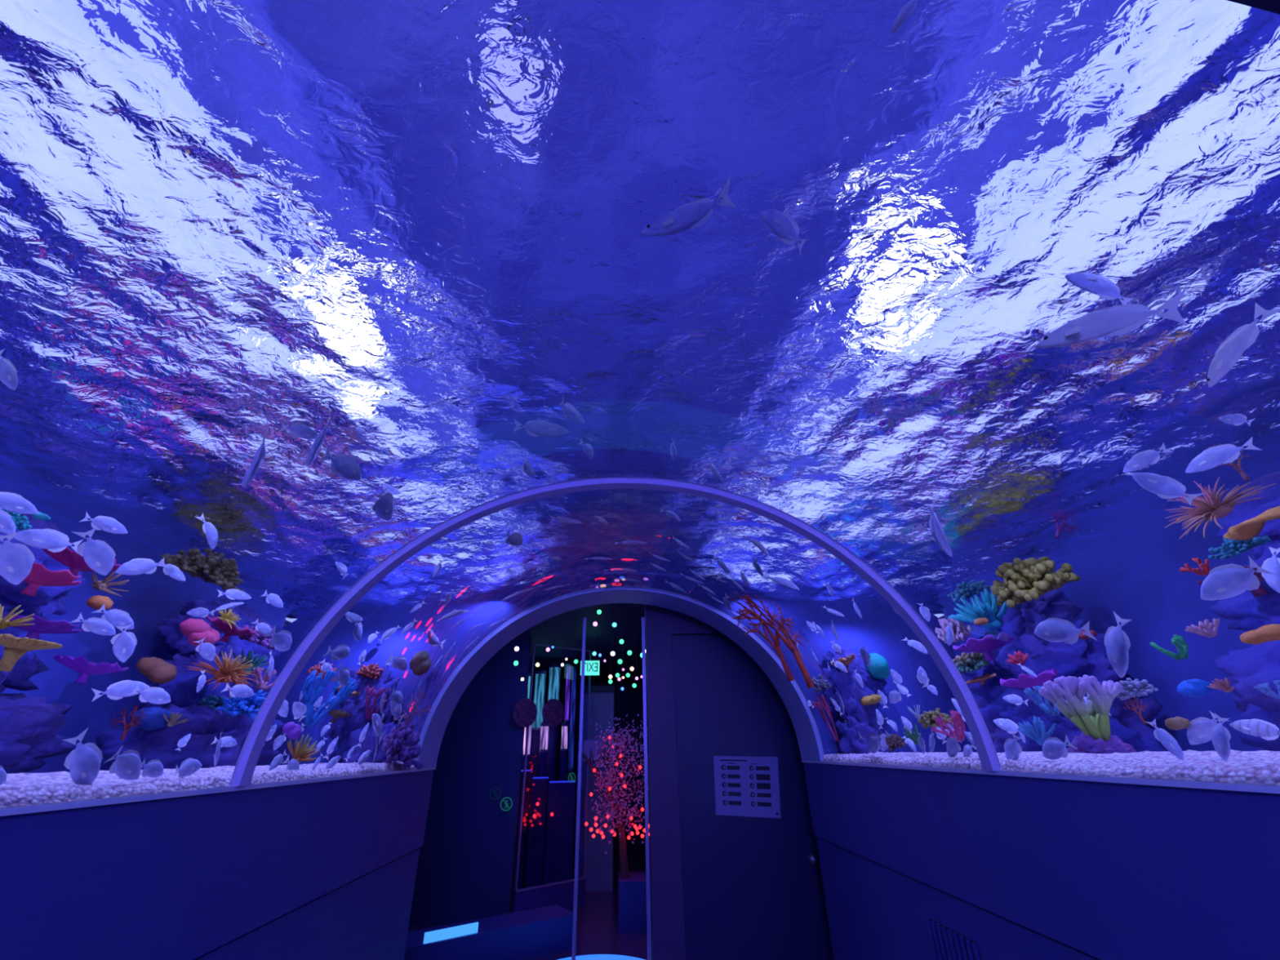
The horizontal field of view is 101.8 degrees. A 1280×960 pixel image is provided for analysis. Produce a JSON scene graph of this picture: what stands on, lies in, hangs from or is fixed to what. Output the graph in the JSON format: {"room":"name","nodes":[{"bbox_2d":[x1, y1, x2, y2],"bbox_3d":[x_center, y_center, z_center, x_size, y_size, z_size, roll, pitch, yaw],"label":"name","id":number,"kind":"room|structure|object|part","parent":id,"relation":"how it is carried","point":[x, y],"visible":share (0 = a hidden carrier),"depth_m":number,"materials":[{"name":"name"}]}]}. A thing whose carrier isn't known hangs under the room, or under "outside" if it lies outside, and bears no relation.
{"room":"animal exhibit","nodes":[
{"label":"animal exhibit","id":0,"kind":"room"},
{"bbox_2d":[0,769,434,959],"bbox_3d":[-1.231,1.057,0.104,0.120,1.558,6.460,0,-27,-3],"label":"wall","id":1,"kind":"structure","parent":0,"point":[323,870],"depth_m":1.53,"materials":[{"name":"blue paint"}]},
{"bbox_2d":[0,767,435,816],"bbox_3d":[-1.249,0.360,0.465,0.150,0.012,6.460,0,-27,-3],"label":"trim","id":2,"kind":"structure","parent":1,"relation":"on","point":[55,806],"depth_m":1.32,"materials":[{"name":"white"}]},
{"bbox_2d":[0,0,1279,808],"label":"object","id":3,"kind":"structure","parent":1,"relation":"in","point":[980,299],"depth_m":1.04,"materials":[{"name":"glass"}]},
{"bbox_2d":[231,477,999,786],"bbox_3d":[-0.047,0.470,1.897,2.424,1.072,0.060,0,-27,-3],"label":"rib","id":4,"kind":"object","parent":3,"relation":"attached to","point":[243,775],"visible":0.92,"depth_m":1.92,"materials":[{"name":"purple plastic"}]},
{"bbox_2d":[732,606,794,681],"bbox_3d":[0.756,0.880,3.118,0.398,0.624,0.043,-1,-27,1],"label":"sea fan","id":5,"kind":"object","parent":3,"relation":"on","point":[775,639],"visible":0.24,"depth_m":3.08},
{"bbox_2d":[737,603,813,688],"bbox_3d":[0.829,0.883,3.091,0.482,0.674,0.045,-1,-27,0],"label":"sea fan","id":6,"kind":"object","parent":3,"relation":"attached to","point":[806,675],"visible":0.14,"depth_m":3.04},
{"bbox_2d":[1226,0,1279,14],"bbox_3d":[0.023,-0.301,0.410,2.424,1.072,0.068,0,-27,-3],"label":"ring","id":7,"kind":"object","parent":3,"relation":"attached to","point":[1272,6],"visible":1,"depth_m":0.60,"materials":[{"name":"black rubber"}]},
{"bbox_2d":[408,635,531,925],"bbox_3d":[-3.361,3.483,6.322,3.800,3.040,0.100,0,-27,-3],"label":"wall","id":8,"kind":"structure","parent":0,"point":[464,872],"depth_m":6.15,"materials":[{"name":"blue paint"}]},
{"bbox_2d":[489,786,500,799],"bbox_3d":[-1.717,3.718,6.165,0.130,0.130,0.018,0,-27,-3],"label":"round sticker","id":9,"kind":"object","parent":8,"relation":"attached to","point":[495,787],"visible":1,"depth_m":6.16,"materials":[{"name":"green"}]},
{"bbox_2d":[500,796,512,811],"bbox_3d":[-1.573,3.814,6.122,0.140,0.140,0.020,0,-27,-3],"label":"round sticker","id":10,"kind":"object","parent":8,"relation":"attached to","point":[506,803],"visible":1,"depth_m":6.12,"materials":[{"name":"green plastic"}]},
{"bbox_2d":[408,838,652,959],"bbox_3d":[-0.284,5.389,6.696,10.000,0.100,9.140,0,-27,-3],"label":"floor","id":11,"kind":"structure","parent":0,"point":[597,922],"depth_m":5.57,"materials":[{"name":"purple"}]},
{"bbox_2d":[404,904,577,959],"bbox_3d":[-1.387,4.155,4.731,1.595,0.320,0.450,17,-32,-31],"label":"plinth","id":12,"kind":"object","parent":11,"relation":"on","point":[524,935],"depth_m":4.64,"materials":[{"name":"blue paint"}]},
{"bbox_3d":[-1.610,3.871,4.447,0.458,0.070,0.020,18,-33,-32],"label":"light strip","id":13,"kind":"part","parent":12,"relation":"part of","materials":[{"name":"blue plastic"}]},
{"bbox_2d":[511,769,531,892],"bbox_3d":[-1.685,4.857,7.260,0.207,1.409,0.112,0,-27,-3],"label":"door handle","id":14,"kind":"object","parent":11,"relation":"on","point":[528,772],"depth_m":7.21,"materials":[{"name":"silver metal"}]},
{"bbox_2d":[521,724,532,769],"bbox_3d":[-1.777,4.677,7.638,0.239,2.080,0.239,0,-27,-3],"label":"tube","id":15,"kind":"object","parent":11,"relation":"on","point":[530,726],"visible":0.18,"depth_m":7.88,"materials":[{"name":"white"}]},
{"bbox_2d":[527,672,530,698],"bbox_3d":[-1.884,4.532,8.159,0.185,2.820,0.185,0,-27,-3],"label":"tube","id":16,"kind":"object","parent":11,"relation":"on","point":[529,677],"visible":0.04,"depth_m":8.66,"materials":[{"name":"teal"}]},
{"bbox_2d":[529,813,536,884],"bbox_3d":[-1.372,4.779,6.589,0.037,0.920,0.037,-10,-29,17],"label":"bulb","id":17,"kind":"object","parent":11,"relation":"on","point":[534,815],"visible":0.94,"depth_m":6.65,"materials":[{"name":"red"}]},
{"bbox_2d":[523,670,546,881],"bbox_3d":[-1.659,4.517,8.177,0.184,2.856,0.184,0,-27,-3],"label":"tube","id":18,"kind":"object","parent":11,"relation":"on","point":[540,685],"visible":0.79,"depth_m":8.32,"materials":[{"name":"teal"}]},
{"bbox_2d":[532,802,538,886],"bbox_3d":[-1.342,4.720,6.621,0.037,1.053,0.037,-10,-29,17],"label":"bulb","id":19,"kind":"object","parent":11,"relation":"on","point":[537,803],"visible":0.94,"depth_m":6.66,"materials":[{"name":"red"}]},
{"bbox_2d":[524,777,548,888],"bbox_3d":[-1.397,4.805,7.075,0.213,1.322,0.112,0,-27,-3],"label":"plinth","id":20,"kind":"object","parent":11,"relation":"on","point":[540,784],"depth_m":7.05,"materials":[{"name":"blue"}]},
{"bbox_2d":[537,722,549,777],"bbox_3d":[-1.466,4.695,7.643,0.134,2.042,0.134,0,-27,-3],"label":"tube","id":21,"kind":"object","parent":11,"relation":"on","point":[543,751],"visible":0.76,"depth_m":7.89,"materials":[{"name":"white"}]},
{"bbox_2d":[547,812,553,883],"bbox_3d":[-1.145,4.774,6.602,0.037,0.933,0.037,-10,-29,17],"label":"bulb","id":22,"kind":"object","parent":11,"relation":"on","point":[552,813],"visible":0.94,"depth_m":6.67,"materials":[{"name":"red"}]},
{"bbox_3d":[-1.145,4.791,6.593,0.008,0.895,0.007,-24,-35,37],"label":"stem","id":23,"kind":"part","parent":22,"relation":"part of","materials":[{"name":"black metal"}]},
{"bbox_2d":[542,664,560,880],"bbox_3d":[-1.423,4.474,8.211,0.200,2.956,0.200,0,-27,-3],"label":"tube","id":24,"kind":"object","parent":11,"relation":"on","point":[554,669],"visible":0.48,"depth_m":8.30,"materials":[{"name":"teal"}]},
{"bbox_2d":[512,643,591,912],"bbox_3d":[-1.060,3.676,6.676,0.967,2.950,0.038,21,-35,-36],"label":"door frame","id":25,"kind":"structure","parent":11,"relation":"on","point":[561,893],"depth_m":6.17,"materials":[{"name":"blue metal"}]},
{"bbox_3d":[-1.417,3.425,6.452,0.019,2.700,0.030,21,-35,-36],"label":"frame","id":26,"kind":"part","parent":25,"relation":"part of","materials":[{"name":"blue metal"}]},
{"bbox_2d":[513,697,537,727],"bbox_3d":[-1.457,2.955,6.605,0.340,0.340,0.004,21,-35,-36],"label":"decal","id":27,"kind":"object","parent":25,"relation":"attached to","point":[525,711],"visible":1,"depth_m":6.60},
{"bbox_3d":[-1.039,4.877,6.060,0.961,0.250,0.030,21,-35,-36],"label":"kick plate","id":28,"kind":"part","parent":25,"relation":"part of","materials":[{"name":"blue paint"}]},
{"bbox_3d":[-1.040,4.752,6.113,0.961,0.020,0.030,21,-35,-36],"label":"frame","id":29,"kind":"part","parent":25,"relation":"part of","materials":[{"name":"blue metal"}]},
{"bbox_2d":[542,698,564,726],"bbox_3d":[-1.143,3.067,6.856,0.340,0.340,0.004,21,-35,-36],"label":"decal","id":30,"kind":"object","parent":25,"relation":"attached to","point":[553,712],"visible":1,"depth_m":6.85},
{"bbox_3d":[-1.083,2.371,7.347,0.961,0.015,0.030,21,-35,-36],"label":"frame","id":31,"kind":"part","parent":25,"relation":"part of","materials":[{"name":"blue metal"}]},
{"bbox_2d":[568,773,575,782],"bbox_3d":[-0.880,3.838,6.705,0.110,0.110,0.015,19,-33,-33],"label":"round sticker","id":32,"kind":"object","parent":25,"relation":"attached to","point":[571,777],"visible":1,"depth_m":6.70,"materials":[{"name":"green"}]},
{"bbox_3d":[-0.707,3.700,7.007,0.019,2.700,0.030,21,-35,-36],"label":"frame","id":33,"kind":"part","parent":25,"relation":"part of","materials":[{"name":"blue metal"}]},
{"bbox_2d":[543,780,575,884],"bbox_3d":[-1.059,4.734,6.902,0.351,1.277,0.112,0,-27,-3],"label":"plinth","id":34,"kind":"object","parent":11,"relation":"on","point":[562,794],"depth_m":6.89,"materials":[{"name":"blue"}]},
{"bbox_2d":[558,722,568,781],"bbox_3d":[-1.156,4.699,7.656,0.107,2.037,0.107,0,-27,-3],"label":"tube","id":35,"kind":"object","parent":11,"relation":"on","point":[563,750],"visible":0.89,"depth_m":7.90,"materials":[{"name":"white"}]},
{"bbox_2d":[564,662,570,777],"bbox_3d":[-1.194,4.465,8.227,0.072,2.980,0.072,0,-27,-3],"label":"tube","id":36,"kind":"object","parent":11,"relation":"on","point":[568,664],"visible":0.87,"depth_m":8.67,"materials":[{"name":"purple"}]},
{"bbox_2d":[567,666,577,781],"bbox_3d":[-1.096,4.494,8.216,0.083,2.914,0.083,0,-27,-3],"label":"tube","id":37,"kind":"object","parent":11,"relation":"on","point":[574,668],"visible":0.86,"depth_m":8.46,"materials":[{"name":"blue"}]},
{"bbox_2d":[577,691,613,891],"bbox_3d":[-0.624,4.332,7.448,0.484,2.480,0.050,0,-27,-3],"label":"display board","id":38,"kind":"object","parent":11,"relation":"on","point":[599,864],"visible":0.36,"depth_m":7.26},
{"bbox_2d":[583,685,614,692],"bbox_3d":[-0.636,3.194,7.954,0.490,0.074,0.100,0,-27,-3],"label":"rail","id":39,"kind":"object","parent":38,"relation":"attached to","point":[597,688],"visible":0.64,"depth_m":7.91,"materials":[{"name":"black metal"}]},
{"bbox_2d":[557,954,644,959],"bbox_3d":[-0.367,3.968,4.091,1.240,0.030,1.240,0,-27,-3],"label":"floor light","id":40,"kind":"object","parent":11,"relation":"on","point":[593,957],"visible":0.96,"depth_m":4.57,"materials":[{"name":"blue plastic"}]},
{"bbox_2d":[571,617,651,959],"bbox_3d":[-0.184,2.221,3.485,0.478,2.568,0.030,0,-27,-3],"label":"glass wall","id":41,"kind":"structure","parent":11,"relation":"on","point":[580,737],"depth_m":3.50,"materials":[{"name":"glass"}]},
{"bbox_2d":[617,871,651,933],"bbox_3d":[0.069,4.525,5.605,0.600,0.420,0.500,0,-27,-3],"label":"planter","id":42,"kind":"object","parent":11,"relation":"on","point":[632,910],"visible":0.43,"depth_m":5.39,"materials":[{"name":"blue paint"}]},
{"bbox_2d":[582,710,648,878],"bbox_3d":[-0.120,3.523,5.931,1.354,1.675,1.145,-7,-28,10],"label":"blossom tree","id":43,"kind":"object","parent":42,"relation":"in","point":[613,797],"visible":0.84,"depth_m":6.05,"materials":[{"name":"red plant"}]},
{"bbox_2d":[518,603,646,684],"bbox_3d":[-0.336,2.643,8.175,10.000,0.060,9.040,0,-27,-3],"label":"ceiling","id":44,"kind":"structure","parent":0,"point":[608,642],"depth_m":7.48,"materials":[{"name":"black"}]},
{"bbox_2d":[513,639,518,665],"bbox_3d":[-1.019,1.173,4.417,0.038,0.767,0.038,0,-27,-3],"label":"bulb","id":45,"kind":"object","parent":44,"relation":"hanging from","point":[516,663],"visible":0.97,"depth_m":4.24,"materials":[{"name":"green glass"}]},
{"bbox_2d":[514,635,519,651],"bbox_3d":[-1.094,1.243,4.727,0.040,0.603,0.040,0,-27,-3],"label":"bulb","id":46,"kind":"object","parent":44,"relation":"hanging from","point":[517,646],"visible":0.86,"depth_m":4.59,"materials":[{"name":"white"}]},
{"bbox_2d":[520,632,526,680],"bbox_3d":[-1.086,1.480,4.954,0.029,0.815,0.029,0,-27,-3],"label":"bulb","id":47,"kind":"object","parent":44,"relation":"hanging from","point":[522,678],"visible":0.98,"depth_m":4.80,"materials":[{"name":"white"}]},
{"bbox_2d":[535,629,540,666],"bbox_3d":[-0.867,1.231,4.541,0.032,0.760,0.032,0,-27,-3],"label":"bulb","id":48,"kind":"object","parent":44,"relation":"hanging from","point":[537,664],"visible":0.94,"depth_m":4.37,"materials":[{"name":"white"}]},
{"bbox_2d":[546,618,550,651],"bbox_3d":[-0.841,1.297,4.858,0.035,0.588,0.035,0,-27,-3],"label":"bulb","id":49,"kind":"object","parent":44,"relation":"hanging from","point":[548,649],"visible":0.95,"depth_m":4.73,"materials":[{"name":"purple"}]},
{"bbox_2d":[560,620,564,666],"bbox_3d":[-0.678,1.284,4.670,0.027,0.742,0.027,0,-27,-3],"label":"bulb","id":50,"kind":"object","parent":44,"relation":"hanging from","point":[562,664],"visible":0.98,"depth_m":4.54,"materials":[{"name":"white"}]},
{"bbox_2d":[573,617,577,663],"bbox_3d":[-0.541,1.203,4.515,0.032,0.745,0.032,0,-27,-3],"label":"bulb","id":51,"kind":"object","parent":44,"relation":"hanging from","point":[575,661],"visible":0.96,"depth_m":4.35,"materials":[{"name":"green glass"}]},
{"bbox_2d":[580,640,599,675],"bbox_3d":[-0.695,2.481,7.276,0.259,0.470,0.054,0,-27,-3],"label":"exit sign","id":52,"kind":"object","parent":44,"relation":"hanging from","point":[591,667],"visible":0.8,"depth_m":7.19,"materials":[{"name":"teal plastic"}]},
{"bbox_2d":[582,646,601,760],"bbox_3d":[-0.651,3.075,7.285,0.253,1.516,0.005,0,-27,-3],"label":"notice","id":53,"kind":"object","parent":44,"relation":"hanging from","point":[588,744],"visible":0.75,"depth_m":7.01,"materials":[{"name":"blue paper"}]},
{"bbox_2d":[592,604,595,655],"bbox_3d":[-0.415,1.297,4.821,0.034,0.634,0.034,0,-27,-3],"label":"bulb","id":54,"kind":"object","parent":44,"relation":"hanging from","point":[593,652],"visible":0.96,"depth_m":4.72,"materials":[{"name":"teal glass"}]},
{"bbox_2d":[608,603,612,679],"bbox_3d":[-0.266,1.365,4.737,0.034,0.838,0.034,0,-27,-3],"label":"bulb","id":55,"kind":"object","parent":44,"relation":"hanging from","point":[610,677],"visible":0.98,"depth_m":4.77,"materials":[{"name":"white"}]},
{"bbox_2d":[615,657,618,677],"bbox_3d":[-0.220,1.540,5.144,0.037,0.774,0.037,0,-27,-3],"label":"bulb","id":56,"kind":"object","parent":44,"relation":"hanging from","point":[617,673],"visible":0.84,"depth_m":4.99,"materials":[{"name":"green glass"}]},
{"bbox_2d":[617,634,620,680],"bbox_3d":[-0.187,1.353,4.690,0.027,0.861,0.027,0,-27,-3],"label":"bulb","id":57,"kind":"object","parent":44,"relation":"hanging from","point":[619,677],"visible":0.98,"depth_m":4.57,"materials":[{"name":"purple"}]},
{"bbox_2d":[617,603,622,663],"bbox_3d":[-0.192,1.415,5.008,0.043,0.679,0.043,0,-27,-3],"label":"bulb","id":58,"kind":"object","parent":44,"relation":"hanging from","point":[620,660],"visible":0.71,"depth_m":4.96,"materials":[{"name":"green"}]},
{"bbox_2d":[619,603,623,644],"bbox_3d":[-0.163,1.147,4.595,0.039,0.584,0.039,0,-27,-3],"label":"bulb","id":59,"kind":"object","parent":44,"relation":"hanging from","point":[621,641],"visible":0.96,"depth_m":4.51,"materials":[{"name":"green glass"}]},
{"bbox_2d":[621,603,623,690],"bbox_3d":[-0.162,1.442,4.792,0.028,0.927,0.028,0,-27,-3],"label":"bulb","id":60,"kind":"object","parent":44,"relation":"hanging from","point":[622,687],"visible":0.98,"depth_m":4.73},
{"bbox_2d":[622,626,624,679],"bbox_3d":[-0.151,1.326,4.650,0.020,0.851,0.020,0,-27,-3],"label":"bulb","id":61,"kind":"object","parent":44,"relation":"hanging from","point":[623,677],"visible":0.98,"depth_m":4.54,"materials":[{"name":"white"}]},
{"bbox_2d":[630,603,634,671],"bbox_3d":[-0.077,1.350,4.787,0.034,0.770,0.034,0,-27,-3],"label":"bulb","id":62,"kind":"object","parent":44,"relation":"hanging from","point":[632,668],"visible":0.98,"depth_m":4.61,"materials":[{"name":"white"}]},
{"bbox_2d":[632,624,635,687],"bbox_3d":[-0.059,1.541,5.038,0.036,0.879,0.036,0,-27,-3],"label":"bulb","id":63,"kind":"object","parent":44,"relation":"hanging from","point":[633,684],"visible":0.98,"depth_m":5.02,"materials":[{"name":"green glass"}]},
{"bbox_2d":[635,630,638,679],"bbox_3d":[-0.034,1.310,4.607,0.026,0.867,0.026,0,-27,-3],"label":"bulb","id":64,"kind":"object","parent":44,"relation":"hanging from","point":[636,677],"visible":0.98,"depth_m":4.54,"materials":[{"name":"purple"}]},
{"bbox_2d":[531,682,649,840],"bbox_3d":[-0.502,6.122,11.515,10.000,3.040,0.100,0,-27,-3],"label":"wall","id":65,"kind":"structure","parent":0,"point":[629,701],"depth_m":11.65,"materials":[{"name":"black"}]},
{"bbox_2d":[644,604,833,959],"bbox_3d":[1.063,2.027,3.666,2.010,3.040,0.080,0,-27,-3],"label":"wall","id":66,"kind":"structure","parent":0,"point":[668,929],"depth_m":3.55,"materials":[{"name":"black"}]},
{"bbox_2d":[671,635,832,959],"bbox_3d":[0.720,2.273,3.483,0.900,2.425,0.139,0,-27,-3],"label":"door","id":67,"kind":"structure","parent":66,"relation":"in","point":[752,886],"depth_m":3.48,"materials":[{"name":"blue"}]},
{"bbox_2d":[713,755,780,817],"bbox_3d":[0.744,2.118,3.593,0.468,0.380,0.003,0,-27,-3],"label":"notice","id":68,"kind":"object","parent":67,"relation":"attached to","point":[745,786],"visible":1,"depth_m":3.59,"materials":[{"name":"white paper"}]},
{"bbox_3d":[1.119,2.464,3.381,0.060,0.060,0.099,0,-27,-3],"label":"knob","id":69,"kind":"part","parent":67,"relation":"part of","materials":[{"name":"silver metal"}]},
{"bbox_2d":[803,762,1279,959],"bbox_3d":[1.286,1.070,0.216,0.120,1.558,6.460,0,-27,-3],"label":"wall","id":70,"kind":"structure","parent":0,"point":[1020,868],"depth_m":1.51,"materials":[{"name":"blue paint"}]},
{"bbox_2d":[924,917,981,959],"bbox_3d":[1.156,1.808,1.868,0.018,0.300,0.316,0,-27,-3],"label":"air vent","id":71,"kind":"object","parent":70,"relation":"in","point":[946,944],"visible":1,"depth_m":1.93,"materials":[{"name":"blue"}]},
{"bbox_2d":[801,760,1279,793],"bbox_3d":[1.279,0.373,0.577,0.150,0.012,6.460,0,-27,-3],"label":"trim","id":72,"kind":"structure","parent":70,"relation":"on","point":[1208,785],"depth_m":1.31,"materials":[{"name":"white"}]},
{"bbox_3d":[2.169,0.255,0.471,1.894,0.069,6.090,0,-27,-3],"label":"gravel bed","id":73,"kind":"object","parent":72,"relation":"on","visible":0},
{"bbox_3d":[1.662,1.185,3.236,0.882,0.889,0.269,0,-27,-3],"label":"rock","id":74,"kind":"object","parent":73,"relation":"on","visible":0},
{"bbox_2d":[810,701,820,709],"bbox_3d":[1.140,1.374,3.067,0.217,0.291,0.153,8,-29,-17],"label":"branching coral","id":75,"kind":"object","parent":74,"relation":"on","point":[811,702],"visible":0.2,"depth_m":3.09},
{"bbox_3d":[-0.115,1.199,3.364,6.200,1.670,0.100,0,-27,-3],"label":"wall","id":76,"kind":"structure","parent":0,"visible":0},
{"bbox_2d":[414,587,822,768],"bbox_3d":[-0.121,1.270,3.479,2.500,1.110,0.370,0,-27,-3],"label":"tunnel end collar","id":77,"kind":"object","parent":76,"relation":"attached to","point":[802,721],"visible":0.69,"depth_m":3.50,"materials":[{"name":"blue"}]},
{"bbox_3d":[-2.125,0.234,0.281,1.894,0.069,6.090,0,-27,-3],"label":"gravel bed","id":78,"kind":"object","parent":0,"visible":0},
{"bbox_2d":[394,727,423,769],"bbox_3d":[-1.374,1.445,2.859,0.360,0.265,0.355,-23,-35,36],"label":"coral","id":79,"kind":"object","parent":78,"relation":"on","point":[412,749],"visible":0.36,"depth_m":2.82},
{"bbox_2d":[417,696,431,719],"bbox_3d":[-1.323,1.302,2.943,0.293,0.287,0.024,-1,-27,-1],"label":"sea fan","id":80,"kind":"object","parent":79,"relation":"on","point":[420,710],"visible":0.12,"depth_m":2.95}
]}

